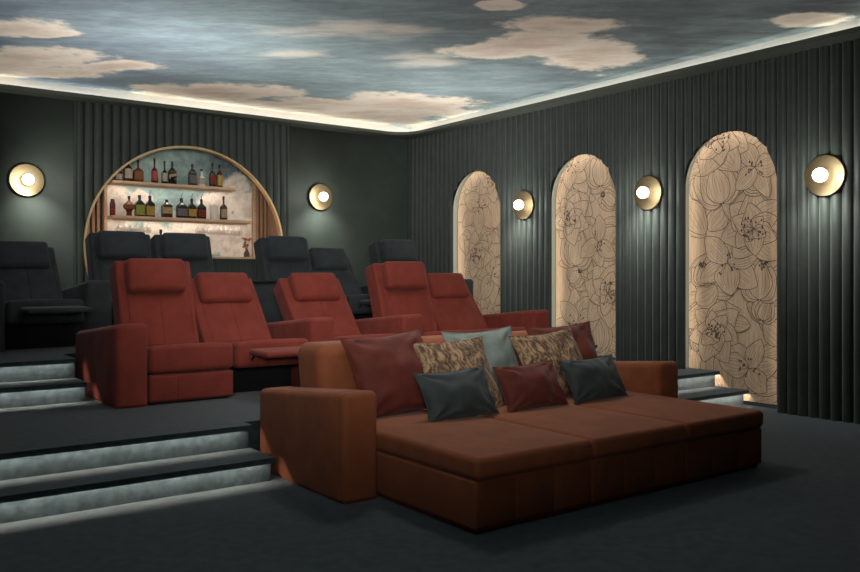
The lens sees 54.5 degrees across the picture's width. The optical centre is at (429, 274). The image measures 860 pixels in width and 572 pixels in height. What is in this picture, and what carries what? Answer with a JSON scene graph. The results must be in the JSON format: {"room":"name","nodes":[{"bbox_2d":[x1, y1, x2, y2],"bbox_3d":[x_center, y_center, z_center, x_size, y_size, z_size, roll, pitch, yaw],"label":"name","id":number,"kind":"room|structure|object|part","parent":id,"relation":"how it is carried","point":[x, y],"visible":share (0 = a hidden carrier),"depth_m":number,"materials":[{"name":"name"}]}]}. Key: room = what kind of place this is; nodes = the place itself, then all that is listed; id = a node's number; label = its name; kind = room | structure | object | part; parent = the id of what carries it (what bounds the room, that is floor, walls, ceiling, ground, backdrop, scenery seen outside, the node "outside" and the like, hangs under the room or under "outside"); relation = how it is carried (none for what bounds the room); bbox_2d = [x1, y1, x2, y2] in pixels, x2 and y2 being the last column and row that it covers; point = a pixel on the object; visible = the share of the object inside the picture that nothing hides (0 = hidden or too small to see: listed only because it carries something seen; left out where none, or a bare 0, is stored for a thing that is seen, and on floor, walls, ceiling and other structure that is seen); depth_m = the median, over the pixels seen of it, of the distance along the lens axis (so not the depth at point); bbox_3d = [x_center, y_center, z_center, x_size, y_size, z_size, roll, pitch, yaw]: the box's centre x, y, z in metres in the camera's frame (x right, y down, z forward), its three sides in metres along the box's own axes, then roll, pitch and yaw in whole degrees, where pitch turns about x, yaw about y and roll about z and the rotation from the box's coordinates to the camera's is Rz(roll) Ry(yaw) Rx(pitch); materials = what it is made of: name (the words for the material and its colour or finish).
{"room":"home theater","nodes":[
{"label":"home theater","id":0,"kind":"room"},
{"bbox_2d":[0,345,75,382],"bbox_3d":[-3.022,0.975,9.930,9.780,0.450,3.750,0,0,-37],"label":"step","id":1,"kind":"structure","parent":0,"point":[30,364],"depth_m":7.43,"materials":[{"name":"carpet"}]},
{"bbox_2d":[0,241,111,352],"bbox_3d":[-4.112,0.187,8.718,1.280,1.126,1.804,0,0,-37],"label":"recliner chair","id":2,"kind":"object","parent":1,"relation":"on","point":[35,312],"visible":0.9,"depth_m":8.65,"materials":[{"name":"black fabric"}]},
{"bbox_3d":[-4.612,0.392,8.544,0.270,0.673,1.320,0,0,-37],"label":"armrest","id":3,"kind":"part","parent":2,"relation":"part of","materials":[{"name":"fabric"}]},
{"bbox_3d":[-4.461,0.059,9.166,0.698,0.752,0.668,0,0,-37],"label":"backrest","id":4,"kind":"part","parent":2,"relation":"part of","materials":[{"name":"fabric"}]},
{"bbox_3d":[-4.049,0.385,8.633,0.728,0.290,0.808,0,0,-37],"label":"seat","id":5,"kind":"part","parent":2,"relation":"part of","materials":[{"name":"fabric"}]},
{"bbox_3d":[-3.801,0.392,9.146,0.270,0.673,1.320,0,0,-37],"label":"armrest","id":6,"kind":"part","parent":2,"relation":"part of","materials":[{"name":"fabric"}]},
{"bbox_2d":[85,231,151,324],"bbox_3d":[-3.352,0.121,9.402,0.728,1.257,1.212,0,0,-37],"label":"recliner chair","id":7,"kind":"object","parent":1,"relation":"on","point":[103,248],"visible":0.33,"depth_m":9.51,"materials":[{"name":"black"}]},
{"bbox_3d":[-3.584,-0.054,9.693,0.698,0.858,0.468,0,0,-37],"label":"backrest","id":8,"kind":"part","parent":7,"relation":"part of","materials":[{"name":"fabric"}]},
{"bbox_2d":[150,232,213,278],"bbox_3d":[-2.758,0.121,9.843,0.728,1.257,1.212,0,0,-37],"label":"recliner chair","id":9,"kind":"object","parent":1,"relation":"on","point":[193,248],"visible":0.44,"depth_m":10.01,"materials":[{"name":"black leather"}]},
{"bbox_2d":[252,280,283,322],"bbox_3d":[-2.136,0.407,10.138,0.440,0.685,1.030,0,0,-37],"label":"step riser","id":10,"kind":"object","parent":1,"relation":"on","point":[270,308],"visible":0.25,"depth_m":9.75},
{"bbox_2d":[254,236,346,298],"bbox_3d":[-1.666,0.121,10.653,0.728,1.257,1.212,0,0,-37],"label":"recliner chair","id":11,"kind":"object","parent":1,"relation":"on","point":[277,257],"visible":0.46,"depth_m":10.78,"materials":[{"name":"black fabric"}]},
{"bbox_3d":[-1.898,-0.054,10.944,0.698,0.858,0.468,0,0,-37],"label":"backrest","id":12,"kind":"part","parent":11,"relation":"part of","materials":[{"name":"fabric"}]},
{"bbox_2d":[309,247,372,319],"bbox_3d":[-0.903,0.187,11.099,1.004,1.126,1.804,0,0,-37],"label":"recliner chair","id":13,"kind":"object","parent":1,"relation":"on","point":[335,261],"visible":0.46,"depth_m":11.36,"materials":[{"name":"black fabric"}]},
{"bbox_3d":[-1.363,0.059,11.465,0.698,0.752,0.668,0,0,-37],"label":"backrest","id":14,"kind":"part","parent":13,"relation":"part of","materials":[{"name":"fabric"}]},
{"bbox_3d":[-0.951,0.385,10.932,0.728,0.290,0.808,0,0,-37],"label":"seat","id":15,"kind":"part","parent":13,"relation":"part of","materials":[{"name":"fabric"}]},
{"bbox_3d":[-0.703,0.392,11.445,0.270,0.673,1.320,0,0,-37],"label":"armrest","id":16,"kind":"part","parent":13,"relation":"part of","materials":[{"name":"fabric"}]},
{"bbox_2d":[368,239,472,295],"bbox_3d":[-0.172,0.121,11.834,1.004,1.257,1.328,0,0,-37],"label":"recliner chair","id":17,"kind":"object","parent":1,"relation":"on","point":[385,250],"visible":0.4,"depth_m":11.81,"materials":[{"name":"black"}]},
{"bbox_3d":[-0.480,-0.054,11.996,0.698,0.858,0.468,0,0,-37],"label":"backrest","id":18,"kind":"part","parent":17,"relation":"part of","materials":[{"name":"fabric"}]},
{"bbox_3d":[0.120,0.392,12.056,0.270,0.673,1.320,0,0,-37],"label":"armrest","id":19,"kind":"part","parent":17,"relation":"part of","materials":[{"name":"fabric"}]},
{"bbox_2d":[0,92,406,288],"bbox_3d":[-4.192,-0.430,11.373,9.620,3.760,0.038,0,0,-37],"label":"wall","id":20,"kind":"structure","parent":0,"point":[365,175],"depth_m":11.80,"materials":[{"name":"green paint"}]},
{"bbox_2d":[9,164,43,195],"bbox_3d":[-5.104,-1.210,10.597,0.416,0.416,0.197,0,0,-37],"label":"wall sconce","id":21,"kind":"object","parent":20,"relation":"attached to","point":[24,179],"visible":1,"depth_m":10.62,"materials":[{"name":"gold metal"}]},
{"bbox_3d":[-5.088,-1.210,10.575,0.144,0.144,0.144,0,0,-37],"label":"globe bulb","id":22,"kind":"part","parent":21,"relation":"part of","materials":[{"name":"white glass"}]},
{"bbox_2d":[73,100,75,285],"bbox_3d":[-4.684,-0.775,11.012,0.028,3.050,0.050,0,0,-37],"label":"trim","id":23,"kind":"structure","parent":20,"relation":"attached to","point":[74,101],"depth_m":10.99,"materials":[{"name":"green paint"}]},
{"bbox_2d":[83,146,282,279],"bbox_3d":[-3.594,-0.580,12.161,3.020,2.660,0.625,0,0,-37],"label":"niche","id":24,"kind":"object","parent":20,"relation":"attached to","point":[250,201],"visible":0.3,"depth_m":12.51,"materials":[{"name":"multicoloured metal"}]},
{"bbox_3d":[-4.579,-1.060,11.760,0.044,1.580,0.085,0,0,-37],"label":"frame post","id":25,"kind":"part","parent":24,"relation":"part of","materials":[{"name":"brown wood"}]},
{"bbox_2d":[107,180,235,192],"bbox_3d":[-3.748,-1.282,12.204,1.816,0.066,0.308,0,0,-37],"label":"bar shelf","id":26,"kind":"object","parent":24,"relation":"attached to","point":[112,182],"visible":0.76,"depth_m":12.05,"materials":[{"name":"brown wood"}]},
{"bbox_2d":[114,171,122,180],"bbox_3d":[-4.377,-1.422,11.731,0.107,0.214,0.108,0,0,-37],"label":"bottle","id":27,"kind":"object","parent":26,"relation":"on","point":[119,176],"visible":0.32,"depth_m":11.69,"materials":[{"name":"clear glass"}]},
{"bbox_2d":[123,164,132,180],"bbox_3d":[-4.270,-1.465,11.810,0.124,0.300,0.126,0,0,-37],"label":"bottle","id":28,"kind":"object","parent":26,"relation":"on","point":[127,171],"visible":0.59,"depth_m":11.76,"materials":[{"name":"brown glass"}]},
{"bbox_2d":[133,160,143,181],"bbox_3d":[-4.158,-1.476,11.894,0.130,0.321,0.131,0,0,-37],"label":"bottle","id":29,"kind":"object","parent":26,"relation":"on","point":[138,174],"visible":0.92,"depth_m":11.85,"materials":[{"name":"orange glass"}]},
{"bbox_2d":[151,158,157,182],"bbox_3d":[-3.970,-1.500,12.033,0.090,0.369,0.091,0,0,-37],"label":"bottle","id":30,"kind":"object","parent":26,"relation":"on","point":[154,173],"visible":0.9,"depth_m":12.01,"materials":[{"name":"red glass"}]},
{"bbox_2d":[161,161,167,183],"bbox_3d":[-3.853,-1.486,12.120,0.090,0.342,0.091,0,0,-37],"label":"bottle","id":31,"kind":"object","parent":26,"relation":"on","point":[164,175],"visible":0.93,"depth_m":12.09,"materials":[{"name":"black glass"}]},
{"bbox_2d":[168,161,176,183],"bbox_3d":[-3.763,-1.486,12.187,0.113,0.342,0.113,0,0,-37],"label":"bottle","id":32,"kind":"object","parent":26,"relation":"on","point":[172,174],"visible":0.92,"depth_m":12.15,"materials":[{"name":"black glass"}]},
{"bbox_2d":[188,164,196,184],"bbox_3d":[-3.520,-1.481,12.367,0.109,0.332,0.109,0,0,-37],"label":"bottle","id":33,"kind":"object","parent":26,"relation":"on","point":[192,175],"visible":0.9,"depth_m":12.33,"materials":[{"name":"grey glass"}]},
{"bbox_2d":[198,169,205,185],"bbox_3d":[-3.406,-1.449,12.452,0.115,0.268,0.117,0,0,-37],"label":"bottle","id":34,"kind":"object","parent":26,"relation":"on","point":[201,180],"visible":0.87,"depth_m":12.41,"materials":[{"name":"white glass"}]},
{"bbox_2d":[209,163,215,186],"bbox_3d":[-3.271,-1.500,12.552,0.094,0.369,0.095,0,0,-37],"label":"bottle","id":35,"kind":"object","parent":26,"relation":"on","point":[212,177],"visible":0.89,"depth_m":12.52,"materials":[{"name":"red glass"}]},
{"bbox_2d":[216,165,222,186],"bbox_3d":[-3.182,-1.489,12.618,0.090,0.348,0.091,0,0,-37],"label":"bottle","id":36,"kind":"object","parent":26,"relation":"on","point":[219,177],"visible":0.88,"depth_m":12.59,"materials":[{"name":"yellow glass"}]},
{"bbox_2d":[107,215,251,224],"bbox_3d":[-3.647,-0.797,12.278,2.066,0.066,0.308,0,0,-37],"label":"bar shelf","id":37,"kind":"object","parent":24,"relation":"attached to","point":[113,217],"visible":1,"depth_m":12.12,"materials":[{"name":"brown wood"}]},
{"bbox_2d":[110,199,115,214],"bbox_3d":[-4.441,-0.948,11.684,0.077,0.235,0.078,0,0,-37],"label":"bottle","id":38,"kind":"object","parent":37,"relation":"on","point":[112,201],"visible":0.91,"depth_m":11.65,"materials":[{"name":"red glass"}]},
{"bbox_2d":[123,196,134,215],"bbox_3d":[-4.259,-0.975,11.819,0.166,0.289,0.167,0,0,-37],"label":"bottle","id":39,"kind":"object","parent":37,"relation":"on","point":[128,206],"visible":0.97,"depth_m":11.78,"materials":[{"name":"orange glass"}]},
{"bbox_2d":[134,195,144,215],"bbox_3d":[-4.142,-0.985,11.906,0.131,0.310,0.131,0,0,-37],"label":"bottle","id":40,"kind":"object","parent":37,"relation":"on","point":[139,210],"visible":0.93,"depth_m":11.86,"materials":[{"name":"green glass"}]},
{"bbox_2d":[145,191,154,216],"bbox_3d":[-4.024,-1.024,11.994,0.126,0.387,0.126,0,0,-37],"label":"bottle","id":41,"kind":"object","parent":37,"relation":"on","point":[149,205],"visible":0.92,"depth_m":11.95,"materials":[{"name":"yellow glass"}]},
{"bbox_2d":[161,199,172,216],"bbox_3d":[-3.828,-0.964,12.139,0.144,0.268,0.144,0,0,-37],"label":"bottle","id":42,"kind":"object","parent":37,"relation":"on","point":[166,208],"visible":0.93,"depth_m":12.08,"materials":[{"name":"brown glass"}]},
{"bbox_2d":[176,193,187,217],"bbox_3d":[-3.652,-1.018,12.269,0.147,0.376,0.148,0,0,-37],"label":"bottle","id":43,"kind":"object","parent":37,"relation":"on","point":[181,208],"visible":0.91,"depth_m":12.21,"materials":[{"name":"black glass"}]},
{"bbox_2d":[187,194,196,217],"bbox_3d":[-3.528,-1.018,12.361,0.122,0.376,0.122,0,0,-37],"label":"bottle","id":44,"kind":"object","parent":37,"relation":"on","point":[192,209],"visible":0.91,"depth_m":12.32,"materials":[{"name":"yellow glass"}]},
{"bbox_2d":[197,194,205,218],"bbox_3d":[-3.409,-1.018,12.450,0.122,0.376,0.122,0,0,-37],"label":"bottle","id":45,"kind":"object","parent":37,"relation":"on","point":[201,208],"visible":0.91,"depth_m":12.41,"materials":[{"name":"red glass"}]},
{"bbox_2d":[210,204,218,218],"bbox_3d":[-3.247,-0.950,12.570,0.126,0.240,0.126,0,0,-37],"label":"glass jar","id":46,"kind":"object","parent":37,"relation":"on","point":[214,209],"visible":0.84,"depth_m":12.52,"materials":[{"name":"beige"}]},
{"bbox_2d":[220,196,226,219],"bbox_3d":[-3.129,-1.012,12.657,0.111,0.364,0.112,0,0,-37],"label":"bottle","id":47,"kind":"object","parent":37,"relation":"on","point":[223,208],"visible":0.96,"depth_m":12.62,"materials":[{"name":"brown glass"}]},
{"bbox_3d":[-3.693,-1.080,12.454,2.250,1.620,0.025,0,0,-37],"label":"mural panel","id":48,"kind":"part","parent":24,"relation":"part of","materials":[{"name":"paint"}]},
{"bbox_2d":[212,256,255,258],"bbox_3d":[-3.603,-0.253,12.173,2.980,0.035,0.585,0,0,-37],"label":"countertop","id":49,"kind":"structure","parent":24,"relation":"on","point":[213,257],"depth_m":12.32,"materials":[{"name":"brown wood"}]},
{"bbox_2d":[242,237,251,256],"bbox_3d":[-2.807,-0.425,12.770,0.166,0.310,0.154,0,0,-37],"label":"dried flowers","id":50,"kind":"object","parent":24,"relation":"on","point":[246,253],"visible":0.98,"depth_m":12.75,"materials":[{"name":"brown plant"}]},
{"bbox_3d":[-2.772,-1.060,13.101,0.044,1.580,0.085,0,0,-37],"label":"frame post","id":51,"kind":"part","parent":24,"relation":"part of","materials":[{"name":"brown wood"}]},
{"bbox_2d":[287,125,288,235],"bbox_3d":[-2.194,-0.775,12.860,0.028,3.050,0.050,0,0,-37],"label":"trim","id":52,"kind":"structure","parent":20,"relation":"attached to","point":[287,125],"depth_m":12.84,"materials":[{"name":"green paint"}]},
{"bbox_2d":[309,184,332,209],"bbox_3d":[-1.687,-1.230,13.132,0.416,0.416,0.197,0,0,-37],"label":"wall sconce","id":53,"kind":"object","parent":20,"relation":"attached to","point":[320,195],"visible":1,"depth_m":13.15,"materials":[{"name":"gold metal"}]},
{"bbox_3d":[-1.671,-1.230,13.111,0.144,0.144,0.144,0,0,-37],"label":"globe bulb","id":54,"kind":"part","parent":53,"relation":"part of","materials":[{"name":"white glass"}]},
{"bbox_2d":[0,360,719,480],"bbox_3d":[-1.428,1.275,7.782,9.780,0.350,2.800,0,0,-37],"label":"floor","id":55,"kind":"structure","parent":0,"point":[39,440],"depth_m":6.02,"materials":[{"name":"carpet"}]},
{"bbox_2d":[0,378,86,408],"bbox_3d":[-4.408,1.012,6.373,3.315,0.175,0.390,0,0,-37],"label":"step","id":56,"kind":"structure","parent":55,"relation":"on","point":[66,390],"depth_m":7.06,"materials":[{"name":"carpet"}]},
{"bbox_2d":[76,258,232,408],"bbox_3d":[-2.543,0.471,7.646,1.028,1.257,1.328,0,0,-37],"label":"recliner chair","id":57,"kind":"object","parent":55,"relation":"on","point":[152,354],"visible":0.99,"depth_m":7.33,"materials":[{"name":"red fabric"}]},
{"bbox_3d":[-2.850,0.742,7.424,0.270,0.673,1.320,0,0,-37],"label":"armrest","id":58,"kind":"part","parent":57,"relation":"part of","materials":[{"name":"red fabric"}]},
{"bbox_3d":[-2.630,0.296,7.973,0.722,0.858,0.468,0,0,-37],"label":"backrest","id":59,"kind":"part","parent":57,"relation":"part of","materials":[{"name":"red fabric"}]},
{"bbox_3d":[-2.277,0.735,7.520,0.752,0.290,0.808,0,0,-37],"label":"seat","id":60,"kind":"part","parent":57,"relation":"part of","materials":[{"name":"red fabric"}]},
{"bbox_2d":[191,272,333,392],"bbox_3d":[-1.616,0.537,8.142,1.028,1.126,1.804,0,0,-37],"label":"recliner chair","id":61,"kind":"object","parent":55,"relation":"on","point":[228,308],"visible":0.75,"depth_m":8.18,"materials":[{"name":"red fabric"}]},
{"bbox_3d":[-2.075,0.409,8.508,0.722,0.752,0.668,0,0,-37],"label":"backrest","id":62,"kind":"part","parent":61,"relation":"part of","materials":[{"name":"red fabric"}]},
{"bbox_3d":[-1.663,0.735,7.975,0.752,0.290,0.808,0,0,-37],"label":"seat","id":63,"kind":"part","parent":61,"relation":"part of","materials":[{"name":"red fabric"}]},
{"bbox_3d":[-1.406,0.742,8.495,0.270,0.673,1.320,0,0,-37],"label":"armrest","id":64,"kind":"part","parent":61,"relation":"part of","materials":[{"name":"red fabric"}]},
{"bbox_2d":[273,273,422,340],"bbox_3d":[-0.775,0.537,8.766,1.054,1.126,1.804,0,0,-37],"label":"recliner chair","id":65,"kind":"object","parent":55,"relation":"on","point":[299,295],"visible":0.49,"depth_m":9.00,"materials":[{"name":"red fabric"}]},
{"bbox_3d":[-1.234,0.409,9.132,0.748,0.752,0.668,0,0,-37],"label":"backrest","id":66,"kind":"part","parent":65,"relation":"part of","materials":[{"name":"red fabric"}]},
{"bbox_3d":[-0.823,0.735,8.599,0.778,0.290,0.808,0,0,-37],"label":"seat","id":67,"kind":"part","parent":65,"relation":"part of","materials":[{"name":"red fabric"}]},
{"bbox_3d":[-0.554,0.742,9.127,0.270,0.673,1.320,0,0,-37],"label":"armrest","id":68,"kind":"part","parent":65,"relation":"part of","materials":[{"name":"red fabric"}]},
{"bbox_2d":[365,261,478,335],"bbox_3d":[-0.097,0.471,9.389,0.766,1.257,1.212,0,0,-37],"label":"recliner chair","id":69,"kind":"object","parent":55,"relation":"on","point":[394,287],"visible":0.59,"depth_m":9.51,"materials":[{"name":"red"}]},
{"bbox_3d":[-0.329,0.296,9.681,0.736,0.858,0.468,0,0,-37],"label":"backrest","id":70,"kind":"part","parent":69,"relation":"part of","materials":[{"name":"red fabric"}]},
{"bbox_3d":[0.024,0.735,9.227,0.766,0.290,0.808,0,0,-37],"label":"seat","id":71,"kind":"part","parent":69,"relation":"part of","materials":[{"name":"red fabric"}]},
{"bbox_2d":[427,273,548,331],"bbox_3d":[0.696,0.537,9.858,1.042,1.126,1.804,0,0,-37],"label":"recliner chair","id":72,"kind":"object","parent":55,"relation":"on","point":[455,307],"visible":0.5,"depth_m":10.05,"materials":[{"name":"red fabric"}]},
{"bbox_3d":[0.237,0.409,10.224,0.736,0.752,0.668,0,0,-37],"label":"backrest","id":73,"kind":"part","parent":72,"relation":"part of","materials":[{"name":"red fabric"}]},
{"bbox_3d":[0.649,0.735,9.691,0.766,0.290,0.808,0,0,-37],"label":"seat","id":74,"kind":"part","parent":72,"relation":"part of","materials":[{"name":"red fabric"}]},
{"bbox_3d":[0.912,0.742,10.215,0.270,0.673,1.320,0,0,-37],"label":"armrest","id":75,"kind":"part","parent":72,"relation":"part of","materials":[{"name":"red fabric"}]},
{"bbox_2d":[0,0,859,127],"bbox_3d":[-0.245,-2.500,6.137,9.720,0.001,13.350,0,0,-37],"label":"ceiling","id":76,"kind":"structure","parent":0,"point":[396,63],"depth_m":9.10,"materials":[{"name":"blue paint"}]},
{"bbox_2d":[0,404,859,571],"bbox_3d":[1.545,1.500,3.792,9.800,0.100,7.450,0,0,-37],"label":"floor","id":77,"kind":"structure","parent":0,"point":[798,510],"depth_m":4.67,"materials":[{"name":"carpet"}]},
{"bbox_2d":[0,448,274,523],"bbox_3d":[-2.814,1.363,4.804,4.005,0.175,0.410,0,0,-37],"label":"step","id":78,"kind":"structure","parent":77,"relation":"on","point":[26,498],"depth_m":5.34,"materials":[{"name":"carpet"}]},
{"bbox_2d":[260,330,762,533],"bbox_3d":[0.740,0.978,6.367,3.395,0.945,2.235,0,0,-37],"label":"sofa","id":79,"kind":"object","parent":77,"relation":"on","point":[476,474],"visible":0.77,"depth_m":5.44,"materials":[{"name":"orange fabric"}]},
{"bbox_3d":[-0.809,1.089,5.831,0.270,0.679,1.250,0,0,-37],"label":"armrest","id":80,"kind":"part","parent":79,"relation":"part of","materials":[{"name":"orange fabric"}]},
{"bbox_3d":[-0.488,0.963,6.406,0.995,0.915,0.471,0,0,-37],"label":"backrest","id":81,"kind":"part","parent":79,"relation":"part of","materials":[{"name":"orange fabric"}]},
{"bbox_2d":[340,328,426,417],"bbox_3d":[-0.266,0.725,6.148,0.744,0.635,0.347,0,0,-38],"label":"cushion","id":82,"kind":"object","parent":79,"relation":"on","point":[385,366],"visible":0.75,"depth_m":6.03,"materials":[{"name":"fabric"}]},
{"bbox_2d":[413,365,498,421],"bbox_3d":[0.200,0.848,5.940,0.655,0.356,0.236,0,0,-41],"label":"lumbar cushion","id":83,"kind":"object","parent":79,"relation":"on","point":[466,392],"visible":0.96,"depth_m":5.85,"materials":[{"name":"green fabric"}]},
{"bbox_2d":[413,336,505,405],"bbox_3d":[0.216,0.760,6.355,0.714,0.544,0.336,0,0,-35],"label":"cushion","id":84,"kind":"object","parent":79,"relation":"on","point":[469,353],"visible":0.59,"depth_m":6.34,"materials":[{"name":"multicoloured fabric"}]},
{"bbox_3d":[0.290,0.963,6.983,0.935,0.915,0.471,0,0,-37],"label":"backrest","id":85,"kind":"part","parent":79,"relation":"part of","materials":[{"name":"orange fabric"}]},
{"bbox_2d":[441,326,518,398],"bbox_3d":[0.460,0.735,6.764,0.773,0.609,0.280,0,0,-41],"label":"cushion","id":86,"kind":"object","parent":79,"relation":"on","point":[499,350],"visible":0.41,"depth_m":6.78,"materials":[{"name":"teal fabric"}]},
{"bbox_2d":[376,409,590,479],"bbox_3d":[0.128,1.075,5.589,0.938,0.146,1.715,0,0,-37],"label":"seat cushion","id":87,"kind":"object","parent":79,"relation":"on","point":[477,447],"depth_m":5.09,"materials":[{"name":"orange fabric"}]},
{"bbox_3d":[1.043,0.963,7.542,0.933,0.915,0.471,0,0,-37],"label":"backrest","id":88,"kind":"part","parent":79,"relation":"part of","materials":[{"name":"orange fabric"}]},
{"bbox_2d":[492,359,567,412],"bbox_3d":[0.770,0.848,6.379,0.657,0.356,0.234,0,0,-41],"label":"lumbar cushion","id":89,"kind":"object","parent":79,"relation":"on","point":[523,387],"visible":0.99,"depth_m":6.28,"materials":[{"name":"fabric"}]},
{"bbox_2d":[508,327,582,393],"bbox_3d":[1.041,0.745,6.988,0.764,0.586,0.342,0,0,-35],"label":"cushion","id":90,"kind":"object","parent":79,"relation":"on","point":[560,345],"visible":0.49,"depth_m":6.92,"materials":[{"name":"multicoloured fabric"}]},
{"bbox_2d":[525,321,597,359],"bbox_3d":[1.208,0.710,7.316,0.746,0.584,0.307,0,0,-30],"label":"cushion","id":91,"kind":"object","parent":79,"relation":"on","point":[582,334],"visible":0.22,"depth_m":7.35,"materials":[{"name":"fabric"}]},
{"bbox_2d":[476,404,685,457],"bbox_3d":[0.884,1.075,6.151,0.938,0.146,1.715,0,0,-37],"label":"seat cushion","id":92,"kind":"object","parent":79,"relation":"on","point":[610,433],"depth_m":5.65,"materials":[{"name":"orange fabric"}]},
{"bbox_2d":[559,354,627,404],"bbox_3d":[1.345,0.848,6.814,0.661,0.356,0.242,0,0,-39],"label":"lumbar cushion","id":93,"kind":"object","parent":79,"relation":"on","point":[594,378],"visible":1,"depth_m":6.70,"materials":[{"name":"green fabric"}]},
{"bbox_3d":[1.701,1.089,7.693,0.270,0.679,1.250,0,0,-37],"label":"armrest","id":94,"kind":"part","parent":79,"relation":"part of","materials":[{"name":"orange fabric"}]},
{"bbox_2d":[566,391,762,440],"bbox_3d":[1.641,1.075,6.712,0.938,0.146,1.715,0,0,-37],"label":"seat cushion","id":95,"kind":"object","parent":79,"relation":"on","point":[702,421],"depth_m":6.21,"materials":[{"name":"orange fabric"}]},
{"bbox_2d":[678,386,748,405],"bbox_3d":[2.522,1.363,8.764,2.225,0.175,0.410,0,0,-37],"label":"step","id":96,"kind":"structure","parent":77,"relation":"on","point":[715,394],"depth_m":9.10,"materials":[{"name":"carpet"}]},
{"bbox_2d":[410,38,859,423],"bbox_3d":[3.659,-0.430,8.967,0.218,3.760,13.258,0,0,-37],"label":"wall","id":97,"kind":"structure","parent":0,"point":[802,106],"depth_m":9.86,"materials":[{"name":"green fabric"}]},
{"bbox_2d":[407,140,409,239],"bbox_3d":[-0.371,-0.775,14.212,0.028,3.050,0.050,0,0,-37],"label":"trim","id":98,"kind":"structure","parent":97,"relation":"attached to","point":[408,141],"depth_m":14.20,"materials":[{"name":"green paint"}]},
{"bbox_2d":[0,19,859,131],"bbox_3d":[-0.256,-2.400,6.067,9.620,0.200,13.250,0,0,-37],"label":"cove light strip","id":99,"kind":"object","parent":97,"relation":"attached to","point":[854,23],"depth_m":11.28,"materials":[{"name":"white paint"}]},
{"bbox_2d":[458,171,499,314],"bbox_3d":[0.830,-0.464,12.932,0.031,2.387,1.273,0,0,-37],"label":"arched panel","id":100,"kind":"object","parent":97,"relation":"attached to","point":[479,201],"visible":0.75,"depth_m":12.97,"materials":[{"name":"beige paper"}]},
{"bbox_2d":[513,190,533,219],"bbox_3d":[1.280,-0.995,11.858,0.197,0.416,0.416,0,0,-37],"label":"wall sconce","id":101,"kind":"object","parent":97,"relation":"attached to","point":[523,204],"visible":1,"depth_m":11.84,"materials":[{"name":"gold metal"}]},
{"bbox_3d":[1.259,-0.995,11.842,0.144,0.144,0.144,0,0,-37],"label":"globe bulb","id":102,"kind":"part","parent":101,"relation":"part of","materials":[{"name":"white glass"}]},
{"bbox_2d":[556,154,614,357],"bbox_3d":[2.141,-0.292,11.165,0.031,2.726,1.273,0,0,-37],"label":"arched panel","id":103,"kind":"object","parent":97,"relation":"attached to","point":[585,197],"visible":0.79,"depth_m":11.18,"materials":[{"name":"beige paper"}]},
{"bbox_2d":[634,176,661,209],"bbox_3d":[2.591,-0.995,10.091,0.197,0.416,0.416,0,0,-37],"label":"wall sconce","id":104,"kind":"object","parent":97,"relation":"attached to","point":[647,191],"visible":1,"depth_m":10.08,"materials":[{"name":"gold metal"}]},
{"bbox_3d":[2.570,-0.995,10.075,0.144,0.144,0.144,0,0,-37],"label":"globe bulb","id":105,"kind":"part","parent":104,"relation":"part of","materials":[{"name":"white glass"}]},
{"bbox_2d":[689,131,776,404],"bbox_3d":[3.452,-0.127,9.397,0.034,3.056,1.273,0,0,-37],"label":"arched panel","id":106,"kind":"object","parent":97,"relation":"attached to","point":[733,181],"visible":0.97,"depth_m":9.40,"materials":[{"name":"beige paper"}]},
{"bbox_2d":[804,155,844,195],"bbox_3d":[3.902,-0.995,8.324,0.197,0.416,0.416,0,0,-37],"label":"wall sconce","id":107,"kind":"object","parent":97,"relation":"attached to","point":[825,174],"visible":1,"depth_m":8.32,"materials":[{"name":"gold metal"}]},
{"bbox_3d":[3.881,-0.995,8.308,0.144,0.144,0.144,0,0,-37],"label":"globe bulb","id":108,"kind":"part","parent":107,"relation":"part of","materials":[{"name":"white glass"}]},
{"bbox_3d":[-4.159,-0.525,3.172,0.100,3.950,13.250,0,0,-37],"label":"wall","id":109,"kind":"structure","parent":0,"visible":0},
{"bbox_2d":[0,26,859,139],"bbox_3d":[-0.256,-2.325,6.067,9.620,0.050,13.250,0,0,-37],"label":"crown molding","id":110,"kind":"structure","parent":109,"relation":"attached to","point":[853,33],"depth_m":10.88,"materials":[{"name":"grey paint"}]}
]}

